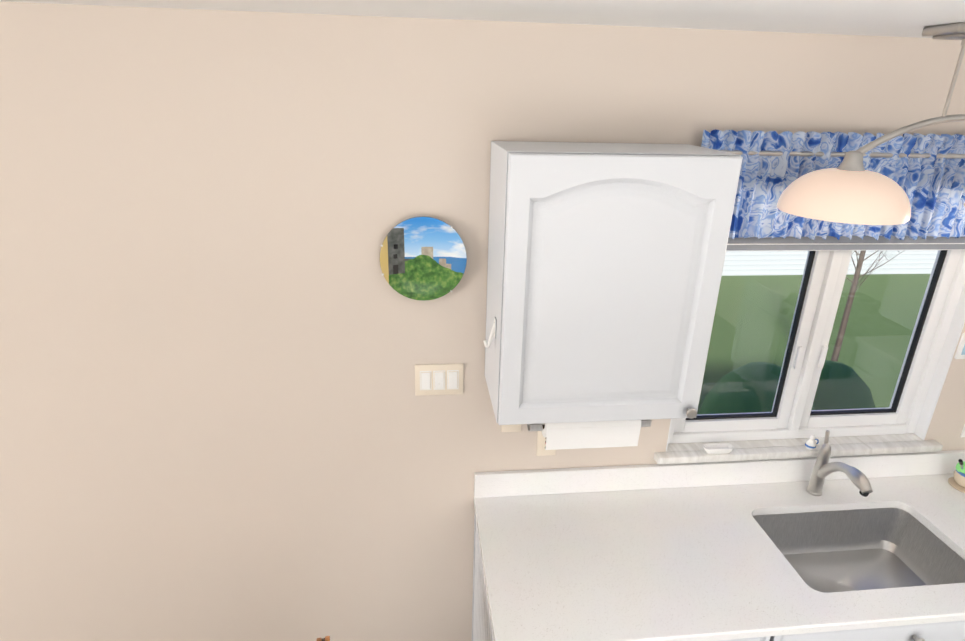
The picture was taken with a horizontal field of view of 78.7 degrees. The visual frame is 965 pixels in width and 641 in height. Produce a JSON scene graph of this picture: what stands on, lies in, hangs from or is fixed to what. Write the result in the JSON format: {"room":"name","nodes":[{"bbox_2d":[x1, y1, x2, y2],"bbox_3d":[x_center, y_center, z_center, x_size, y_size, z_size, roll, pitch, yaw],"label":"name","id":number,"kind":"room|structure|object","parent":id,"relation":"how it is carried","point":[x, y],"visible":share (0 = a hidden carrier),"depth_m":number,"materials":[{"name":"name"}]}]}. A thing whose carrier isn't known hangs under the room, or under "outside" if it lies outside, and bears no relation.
{"room":"kitchen","nodes":[
{"label":"kitchen","id":0,"kind":"room"},
{"bbox_2d":[0,2,964,640],"bbox_3d":[-1.638,0.342,1.960,9.995,2.500,0.150,-1,21,-6],"label":"wall","id":1,"kind":"structure","parent":0,"point":[220,340],"depth_m":1.81,"materials":[{"name":"beige paint"}]},
{"bbox_2d":[380,216,466,300],"bbox_3d":[-0.182,-0.191,1.821,0.268,0.268,0.034,-1,21,-6],"label":"decorative plate","id":2,"kind":"object","parent":1,"relation":"attached to","point":[423,258],"visible":1,"depth_m":1.82,"materials":[{"name":"multicoloured ceramic"}]},
{"bbox_2d":[415,364,463,395],"bbox_3d":[-0.146,0.202,1.993,0.164,0.116,0.012,-1,21,-6],"label":"switch plate","id":3,"kind":"object","parent":1,"relation":"attached to","point":[438,379],"visible":1,"depth_m":1.99,"materials":[{"name":"beige plastic"}]},
{"bbox_2d":[501,424,520,431],"bbox_3d":[0.104,0.344,2.081,0.072,0.116,0.007,-1,21,-6],"label":"switch plate","id":4,"kind":"object","parent":1,"relation":"attached to","point":[511,428],"visible":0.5,"depth_m":2.09,"materials":[{"name":"beige plastic"}]},
{"bbox_2d":[536,431,555,455],"bbox_3d":[0.234,0.441,2.133,0.072,0.116,0.010,-1,21,-6],"label":"outlet","id":5,"kind":"object","parent":1,"relation":"attached to","point":[541,446],"visible":0.46,"depth_m":2.14,"materials":[{"name":"beige plastic"}]},
{"bbox_2d":[484,141,742,424],"bbox_3d":[0.320,-0.110,1.731,0.641,0.766,0.368,-1,21,-6],"label":"upper cabinet","id":6,"kind":"object","parent":1,"relation":"attached to","point":[605,267],"visible":1,"depth_m":1.58,"materials":[{"name":"white wood"}]},
{"bbox_2d":[527,420,651,430],"bbox_3d":[0.348,0.287,1.940,0.410,0.122,0.101,-1,21,-6],"label":"paper towel holder","id":7,"kind":"object","parent":6,"relation":"attached to","point":[538,427],"visible":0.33,"depth_m":1.90,"materials":[{"name":"silver metal"}]},
{"bbox_2d":[542,420,640,449],"bbox_3d":[0.351,0.342,1.923,0.310,0.119,0.094,-1,21,-6],"label":"paper towel roll","id":8,"kind":"object","parent":7,"relation":"hanging from","point":[597,434],"visible":0.54,"depth_m":1.89,"materials":[{"name":"white paper"}]},
{"bbox_2d":[654,433,942,464],"bbox_3d":[1.214,0.486,2.330,1.160,0.050,0.191,-1,21,-6],"label":"window sill","id":9,"kind":"structure","parent":1,"relation":"attached to","point":[678,453],"depth_m":2.26,"materials":[{"name":"stone"}]},
{"bbox_2d":[702,443,733,453],"bbox_3d":[0.884,0.483,2.213,0.116,0.024,0.038,-1,21,-6],"label":"soap dish","id":10,"kind":"object","parent":9,"relation":"on","point":[718,448],"visible":1,"depth_m":2.21,"materials":[{"name":"white ceramic"}]},
{"bbox_2d":[805,435,818,449],"bbox_3d":[1.263,0.462,2.249,0.049,0.054,0.038,-1,21,-6],"label":"figurine","id":11,"kind":"object","parent":9,"relation":"on","point":[810,443],"visible":1,"depth_m":2.24,"materials":[{"name":"white ceramic"}]},
{"bbox_2d":[666,250,964,450],"bbox_3d":[1.223,0.015,2.170,1.070,0.944,0.148,-1,21,-6],"label":"window unit","id":12,"kind":"structure","parent":1,"relation":"in","point":[935,336],"depth_m":2.24,"materials":[{"name":"white plastic"}]},
{"bbox_2d":[701,129,964,239],"bbox_3d":[1.256,-0.423,1.869,1.237,0.332,0.093,-1,21,-6],"label":"valance curtain","id":13,"kind":"object","parent":1,"relation":"attached to","point":[926,173],"visible":0.69,"depth_m":1.83,"materials":[{"name":"blue fabric"}]},
{"bbox_2d":[726,235,964,250],"bbox_3d":[1.238,-0.321,1.982,1.046,0.167,0.036,-1,21,-6],"label":"window shade","id":14,"kind":"object","parent":1,"relation":"attached to","point":[832,243],"visible":0.1,"depth_m":1.99,"materials":[{"name":"white plastic"}]},
{"bbox_2d":[954,332,964,358],"bbox_3d":[1.810,0.074,2.174,0.089,0.146,0.010,-1,21,-6],"label":"plaque","id":15,"kind":"object","parent":1,"relation":"attached to","point":[960,353],"visible":1,"depth_m":2.18,"materials":[{"name":"white ceramic"}]},
{"bbox_2d":[960,424,964,436],"bbox_3d":[1.938,0.411,2.322,0.072,0.116,0.010,-1,21,-6],"label":"outlet","id":16,"kind":"object","parent":1,"relation":"attached to","point":[962,433],"visible":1,"depth_m":2.33,"materials":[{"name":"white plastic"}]},
{"bbox_2d":[0,0,964,37],"bbox_3d":[-1.422,-0.005,-0.718,10.145,0.100,4.900,-1,21,-6],"label":"ceiling","id":17,"kind":"structure","parent":0,"point":[901,18],"depth_m":1.40,"materials":[{"name":"white paint"}]},
{"bbox_2d":[777,22,964,224],"bbox_3d":[1.273,-0.515,1.551,0.906,0.466,0.316,-1,21,-6],"label":"pendant light fixture","id":18,"kind":"object","parent":17,"relation":"hanging from","point":[849,189],"visible":1,"depth_m":1.49,"materials":[{"name":"white glass"}]},
{"bbox_2d":[471,513,964,640],"bbox_3d":[1.300,1.190,2.204,2.624,0.885,0.647,-1,21,-6],"label":"base cabinet","id":19,"kind":"object","parent":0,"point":[482,630],"depth_m":1.80,"materials":[{"name":"white wood"}]},
{"bbox_2d":[474,450,964,640],"bbox_3d":[1.609,0.707,2.047,3.230,0.132,0.660,-1,21,-6],"label":"countertop","id":20,"kind":"structure","parent":19,"relation":"on","point":[673,552],"depth_m":1.78,"materials":[{"name":"white stone"}]},
{"bbox_2d":[806,430,872,496],"bbox_3d":[1.285,0.571,2.111,0.054,0.263,0.260,-1,21,-6],"label":"faucet","id":21,"kind":"object","parent":20,"relation":"on","point":[823,468],"visible":1,"depth_m":2.17,"materials":[{"name":"silver metal"}]},
{"bbox_2d":[753,507,964,592],"bbox_3d":[1.297,0.875,2.051,0.694,0.194,0.454,-1,21,-6],"label":"undermount sink","id":22,"kind":"object","parent":20,"relation":"in","point":[850,550],"visible":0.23,"depth_m":2.21,"materials":[{"name":"silver metal"}]},
{"bbox_2d":[948,459,964,492],"bbox_3d":[1.876,0.587,2.277,0.139,0.140,0.110,-1,21,-6],"label":"bowl","id":23,"kind":"object","parent":20,"relation":"on","point":[957,481],"visible":1,"depth_m":2.28,"materials":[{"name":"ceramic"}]},
{"bbox_3d":[-1.485,2.417,0.226,10.145,0.100,4.900,-1,21,-6],"label":"floor","id":24,"kind":"structure","parent":0,"visible":0},
{"bbox_2d":[316,636,329,640],"bbox_3d":[-0.616,1.378,1.588,0.472,0.891,0.460,-5,22,-16],"label":"dining chair","id":25,"kind":"object","parent":24,"relation":"on","point":[326,638],"visible":1,"depth_m":1.66,"materials":[{"name":"brown wood"}]},
{"label":"outside","id":26,"kind":"structure","parent":0,"visible":0},
{"bbox_2d":[697,274,930,413],"bbox_3d":[10.326,-8.723,37.724,110.000,0.200,69.700,-1,21,-6],"label":"ground","id":27,"kind":"structure","parent":26,"point":[776,343],"depth_m":14.64,"materials":[{"name":"green plant"}]},
{"bbox_2d":[699,360,874,413],"bbox_3d":[10.190,-0.402,11.776,14.900,3.970,7.789,-1,21,-6],"label":"shrub","id":28,"kind":"object","parent":27,"relation":"on","point":[764,400],"depth_m":8.27,"materials":[{"name":"green plant"}]},
{"bbox_2d":[722,250,937,275],"bbox_3d":[15.217,-6.953,21.180,60.600,8.750,13.370,-1,21,-6],"label":"sky","id":29,"kind":"structure","parent":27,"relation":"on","point":[787,259],"depth_m":18.68,"materials":[{"name":"white"}]},
{"bbox_2d":[831,250,904,361],"bbox_3d":[5.931,-0.708,9.354,1.430,5.254,0.884,-1,21,-6],"label":"tree","id":30,"kind":"object","parent":27,"relation":"on","point":[844,322],"depth_m":9.50,"materials":[{"name":"brown plant"}]}
]}

